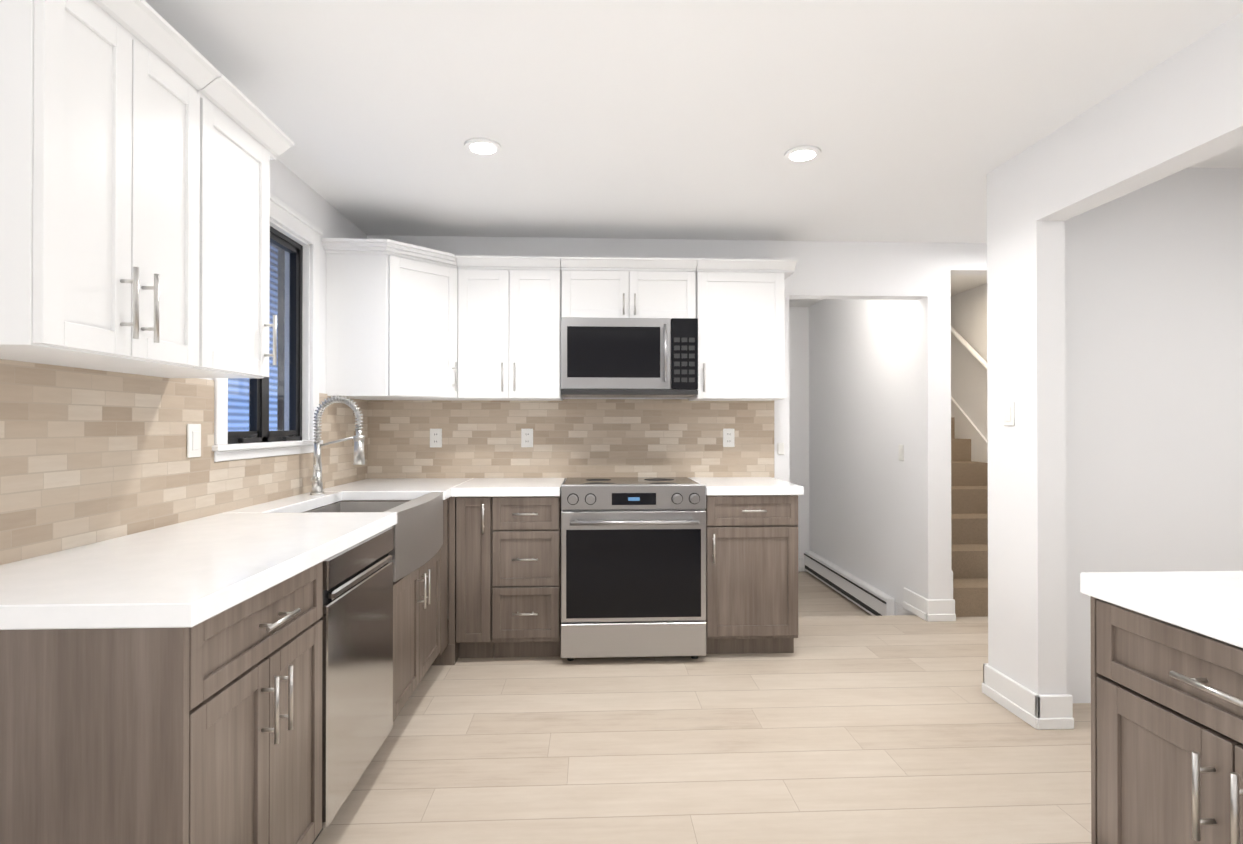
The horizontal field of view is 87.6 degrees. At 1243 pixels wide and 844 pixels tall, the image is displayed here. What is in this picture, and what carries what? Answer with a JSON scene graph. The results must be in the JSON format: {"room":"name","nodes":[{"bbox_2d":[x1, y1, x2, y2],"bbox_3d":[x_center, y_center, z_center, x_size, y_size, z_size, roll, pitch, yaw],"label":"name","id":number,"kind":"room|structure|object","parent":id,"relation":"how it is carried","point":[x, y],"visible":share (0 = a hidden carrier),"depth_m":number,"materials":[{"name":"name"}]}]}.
{"room":"kitchen","nodes":[
{"label":"kitchen","id":0,"kind":"room"},
{"bbox_2d":[199,158,370,461],"bbox_3d":[-1.488,0.043,1.178,0.120,2.400,5.790,0,0,-3],"label":"wall","id":1,"kind":"structure","parent":0,"point":[285,185],"depth_m":3.20,"materials":[{"name":"white paint"}]},
{"bbox_2d":[0,0,220,367],"bbox_3d":[-1.251,-0.543,1.452,0.373,0.795,0.558,0,0,-3],"label":"upper cabinet","id":2,"kind":"object","parent":1,"relation":"attached to","point":[99,183],"visible":1,"depth_m":1.40,"materials":[{"name":"white wood"}]},
{"bbox_2d":[0,359,367,564],"bbox_3d":[-1.487,0.095,2.554,0.007,0.490,2.800,0,0,-3],"label":"tile backsplash","id":3,"kind":"structure","parent":1,"relation":"attached to","point":[89,456],"depth_m":1.86,"materials":[{"name":"tile"}]},
{"bbox_2d":[187,424,200,457],"bbox_3d":[-1.462,0.064,2.219,0.009,0.115,0.072,0,0,-3],"label":"light switch","id":4,"kind":"object","parent":3,"relation":"attached to","point":[193,440],"visible":1,"depth_m":2.21,"materials":[{"name":"white plastic"}]},
{"bbox_2d":[84,74,293,377],"bbox_3d":[-1.274,-0.540,1.948,0.373,0.795,0.428,0,0,-3],"label":"upper cabinet","id":5,"kind":"object","parent":1,"relation":"attached to","point":[244,140],"visible":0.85,"depth_m":1.91,"materials":[{"name":"white wood"}]},
{"bbox_2d":[212,193,322,461],"bbox_3d":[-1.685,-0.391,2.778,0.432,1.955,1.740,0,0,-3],"label":"window","id":6,"kind":"structure","parent":1,"relation":"in","point":[245,418],"depth_m":3.09,"materials":[{"name":"white"}]},
{"bbox_2d":[321,238,466,400],"bbox_3d":[-1.229,-0.531,3.629,0.620,0.795,0.678,0,0,-3],"label":"upper cabinet","id":7,"kind":"object","parent":1,"relation":"attached to","point":[391,319],"visible":0.98,"depth_m":3.37,"materials":[{"name":"white wood"}]},
{"bbox_2d":[371,235,978,614],"bbox_3d":[0.755,0.154,4.118,4.570,2.590,0.120,0,0,-3],"label":"wall","id":8,"kind":"structure","parent":0,"point":[875,366],"depth_m":4.45,"materials":[{"name":"white paint"}]},
{"bbox_2d":[455,255,562,400],"bbox_3d":[-0.644,-0.530,3.809,0.581,0.795,0.373,0,0,-3],"label":"upper cabinet","id":9,"kind":"object","parent":8,"relation":"attached to","point":[509,328],"visible":1,"depth_m":3.67,"materials":[{"name":"white wood"}]},
{"bbox_2d":[368,399,773,477],"bbox_3d":[-0.283,0.103,4.006,2.484,0.490,0.008,0,0,-3],"label":"tile backsplash","id":10,"kind":"structure","parent":8,"relation":"attached to","point":[573,438],"depth_m":4.00,"materials":[{"name":"tile"}]},
{"bbox_2d":[430,429,441,447],"bbox_3d":[-1.135,0.098,3.959,0.072,0.115,0.008,0,0,-3],"label":"electrical outlet","id":11,"kind":"object","parent":10,"relation":"attached to","point":[435,437],"visible":1,"depth_m":3.96,"materials":[{"name":"white plastic"}]},
{"bbox_2d":[521,429,532,446],"bbox_3d":[-0.580,0.098,3.984,0.072,0.115,0.008,0,0,-3],"label":"electrical outlet","id":12,"kind":"object","parent":10,"relation":"attached to","point":[526,437],"visible":1,"depth_m":3.98,"materials":[{"name":"white plastic"}]},
{"bbox_2d":[723,429,734,446],"bbox_3d":[0.669,0.099,4.042,0.072,0.115,0.008,0,0,-3],"label":"electrical outlet","id":13,"kind":"object","parent":10,"relation":"attached to","point":[728,437],"visible":1,"depth_m":4.04,"materials":[{"name":"white plastic"}]},
{"bbox_2d":[561,257,697,318],"bbox_3d":[0.037,-0.756,3.841,0.774,0.342,0.373,0,0,-3],"label":"upper cabinet","id":14,"kind":"object","parent":8,"relation":"attached to","point":[610,287],"visible":0.79,"depth_m":3.71,"materials":[{"name":"white wood"}]},
{"bbox_2d":[561,317,697,397],"bbox_3d":[0.039,-0.368,3.804,0.770,0.430,0.441,0,0,-3],"label":"over-the-range microwave","id":15,"kind":"object","parent":14,"relation":"attached to","point":[629,357],"visible":1,"depth_m":3.63,"materials":[{"name":"silver metal"}]},
{"bbox_2d":[689,258,797,400],"bbox_3d":[0.712,-0.530,3.871,0.570,0.795,0.373,0,0,-3],"label":"upper cabinet","id":16,"kind":"object","parent":8,"relation":"attached to","point":[740,309],"visible":1,"depth_m":3.74,"materials":[{"name":"white wood"}]},
{"bbox_2d":[777,443,783,454],"bbox_3d":[0.999,0.169,4.064,0.045,0.075,0.009,0,0,-3],"label":"light switch","id":17,"kind":"object","parent":8,"relation":"attached to","point":[780,448],"visible":1,"depth_m":4.06,"materials":[{"name":"white plastic"}]},
{"bbox_2d":[798,557,806,571],"bbox_3d":[1.412,1.394,6.322,0.865,0.135,0.023,0,0,-3],"label":"baseboard","id":18,"kind":"structure","parent":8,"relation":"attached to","point":[801,560],"depth_m":6.33,"materials":[{"name":"white wood"}]},
{"bbox_2d":[804,551,894,615],"bbox_3d":[1.849,1.341,5.428,0.071,0.190,1.750,0,0,-3],"label":"baseboard heater","id":19,"kind":"object","parent":8,"relation":"attached to","point":[867,597],"visible":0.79,"depth_m":5.18,"materials":[{"name":"white metal"}]},
{"bbox_2d":[899,445,903,460],"bbox_3d":[1.925,0.211,4.462,0.009,0.110,0.070,0,0,-3],"label":"light switch","id":20,"kind":"object","parent":8,"relation":"attached to","point":[901,452],"visible":1,"depth_m":4.45,"materials":[{"name":"white plastic"}]},
{"bbox_2d":[903,588,933,621],"bbox_3d":[1.928,1.192,4.244,0.023,0.135,0.323,0,0,-3],"label":"baseboard","id":21,"kind":"structure","parent":8,"relation":"attached to","point":[918,605],"depth_m":4.19,"materials":[{"name":"white wood"}]},
{"bbox_2d":[145,0,1242,306],"bbox_3d":[1.354,-1.179,2.731,5.940,0.060,8.920,0,0,-3],"label":"ceiling","id":22,"kind":"structure","parent":0,"point":[915,120],"depth_m":2.32,"materials":[{"name":"white paint"}]},
{"bbox_2d":[464,138,500,155],"bbox_3d":[-0.576,-1.142,2.693,0.150,0.013,0.150,0,0,-3],"label":"recessed light","id":23,"kind":"object","parent":22,"relation":"in","point":[483,146],"visible":0.98,"depth_m":2.67,"materials":[{"name":"white plastic"}]},
{"bbox_2d":[784,145,820,162],"bbox_3d":[0.772,-1.141,2.764,0.150,0.013,0.150,0,0,-3],"label":"recessed light","id":24,"kind":"object","parent":22,"relation":"in","point":[802,154],"visible":0.96,"depth_m":2.75,"materials":[{"name":"white plastic"}]},
{"bbox_2d":[314,572,1090,843],"bbox_3d":[1.354,1.376,2.717,5.940,0.250,8.920,0,0,-3],"label":"floor","id":25,"kind":"structure","parent":0,"point":[847,721],"depth_m":2.45,"materials":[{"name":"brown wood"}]},
{"bbox_2d":[0,562,322,843],"bbox_3d":[-1.106,0.810,1.471,0.664,0.869,0.615,0,0,-3],"label":"base cabinet","id":26,"kind":"object","parent":25,"relation":"on","point":[208,731],"visible":0.92,"depth_m":1.18,"materials":[{"name":"beige wood"}]},
{"bbox_2d":[312,526,393,843],"bbox_3d":[-1.142,0.816,2.086,0.634,0.865,0.598,0,0,-3],"label":"dishwasher","id":27,"kind":"object","parent":25,"relation":"on","point":[357,673],"visible":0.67,"depth_m":2.01,"materials":[{"name":"silver metal"}]},
{"bbox_2d":[302,500,439,721],"bbox_3d":[-1.166,0.817,2.782,0.664,0.869,0.775,0,0,-3],"label":"base cabinet","id":28,"kind":"object","parent":25,"relation":"on","point":[416,622],"visible":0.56,"depth_m":2.74,"materials":[{"name":"beige wood"}]},
{"bbox_2d":[0,478,463,629],"bbox_3d":[-1.160,0.358,2.558,0.644,0.045,2.802,0,0,-3],"label":"countertop","id":29,"kind":"structure","parent":28,"relation":"on","point":[192,573],"depth_m":1.52,"materials":[{"name":"white stone"}]},
{"bbox_2d":[310,395,364,495],"bbox_3d":[-1.318,0.106,2.987,0.245,0.463,0.110,0,0,-3],"label":"faucet","id":30,"kind":"object","parent":29,"relation":"on","point":[358,459],"visible":1,"depth_m":3.00,"materials":[{"name":"silver metal"}]},
{"bbox_2d":[304,492,442,581],"bbox_3d":[-1.090,0.469,2.788,0.522,0.256,0.771,0,0,-3],"label":"farmhouse sink","id":31,"kind":"object","parent":29,"relation":"in","point":[418,534],"visible":0.4,"depth_m":2.71,"materials":[{"name":"silver metal"}]},
{"bbox_2d":[351,496,458,665],"bbox_3d":[-1.195,0.822,3.566,0.645,0.869,0.788,0,0,-3],"label":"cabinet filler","id":32,"kind":"object","parent":25,"relation":"on","point":[449,651],"visible":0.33,"depth_m":3.34,"materials":[{"name":"beige wood"}]},
{"bbox_2d":[456,497,493,657],"bbox_3d":[-0.781,0.822,3.648,0.182,0.869,0.664,0,0,-3],"label":"base cabinet","id":33,"kind":"object","parent":25,"relation":"on","point":[473,577],"visible":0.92,"depth_m":3.36,"materials":[{"name":"beige wood"}]},
{"bbox_2d":[492,495,560,657],"bbox_3d":[-0.511,0.822,3.661,0.351,0.869,0.664,0,0,-3],"label":"base cabinet","id":34,"kind":"object","parent":25,"relation":"on","point":[526,576],"visible":1,"depth_m":3.37,"materials":[{"name":"beige wood"}]},
{"bbox_2d":[452,478,564,496],"bbox_3d":[-0.857,0.364,3.638,1.050,0.045,0.672,0,0,-3],"label":"countertop","id":35,"kind":"structure","parent":34,"relation":"on","point":[471,487],"depth_m":3.36,"materials":[{"name":"white stone"}]},
{"bbox_2d":[561,477,705,660],"bbox_3d":[0.051,0.791,3.645,0.754,0.930,0.729,0,0,-3],"label":"range","id":36,"kind":"object","parent":25,"relation":"on","point":[633,566],"visible":1,"depth_m":3.35,"materials":[{"name":"silver metal"}]},
{"bbox_2d":[705,495,797,653],"bbox_3d":[0.681,0.822,3.715,0.495,0.869,0.664,0,0,-3],"label":"base cabinet","id":37,"kind":"object","parent":25,"relation":"on","point":[751,574],"visible":0.96,"depth_m":3.43,"materials":[{"name":"beige wood"}]},
{"bbox_2d":[689,477,803,495],"bbox_3d":[0.689,0.364,3.724,0.518,0.045,0.642,0,0,-3],"label":"countertop","id":38,"kind":"structure","parent":37,"relation":"on","point":[744,486],"depth_m":3.42,"materials":[{"name":"white stone"}]},
{"bbox_2d":[951,326,987,616],"bbox_3d":[2.498,-0.338,5.662,0.941,3.212,3.126,0,0,-3],"label":"stairs","id":39,"kind":"structure","parent":25,"relation":"on","point":[969,504],"depth_m":4.96,"materials":[{"name":"carpet"}]},
{"bbox_2d":[1090,596,1242,843],"bbox_3d":[1.355,0.808,1.079,0.650,0.868,0.673,0,0,-3],"label":"base cabinet","id":40,"kind":"object","parent":25,"relation":"on","point":[1166,732],"visible":0.96,"depth_m":1.21,"materials":[{"name":"beige wood"}]},
{"bbox_2d":[1080,571,1242,647],"bbox_3d":[1.401,0.347,0.520,0.710,0.045,1.836,0,0,-3],"label":"countertop","id":41,"kind":"structure","parent":40,"relation":"on","point":[1208,603],"depth_m":1.25,"materials":[{"name":"white stone"}]},
{"bbox_2d":[979,12,1242,702],"bbox_3d":[1.857,0.040,0.719,0.120,2.400,4.565,0,0,-3],"label":"wall","id":42,"kind":"structure","parent":0,"point":[1095,320],"depth_m":2.89,"materials":[{"name":"white paint"}]},
{"bbox_2d":[1004,402,1014,425],"bbox_3d":[1.695,-0.036,2.836,0.009,0.105,0.070,0,0,-3],"label":"light switch","id":43,"kind":"object","parent":42,"relation":"attached to","point":[1009,413],"visible":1,"depth_m":2.82,"materials":[{"name":"white plastic"}]},
{"bbox_2d":[982,663,1049,729],"bbox_3d":[1.689,1.184,2.807,0.023,0.135,0.353,0,0,-3],"label":"baseboard","id":44,"kind":"structure","parent":42,"relation":"attached to","point":[1036,711],"depth_m":2.76,"materials":[{"name":"white wood"}]},
{"bbox_2d":[1050,694,1072,696],"bbox_3d":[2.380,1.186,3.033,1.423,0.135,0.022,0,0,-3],"label":"baseboard","id":45,"kind":"structure","parent":42,"relation":"attached to","point":[1056,695],"depth_m":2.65,"materials":[{"name":"white wood"}]}
]}

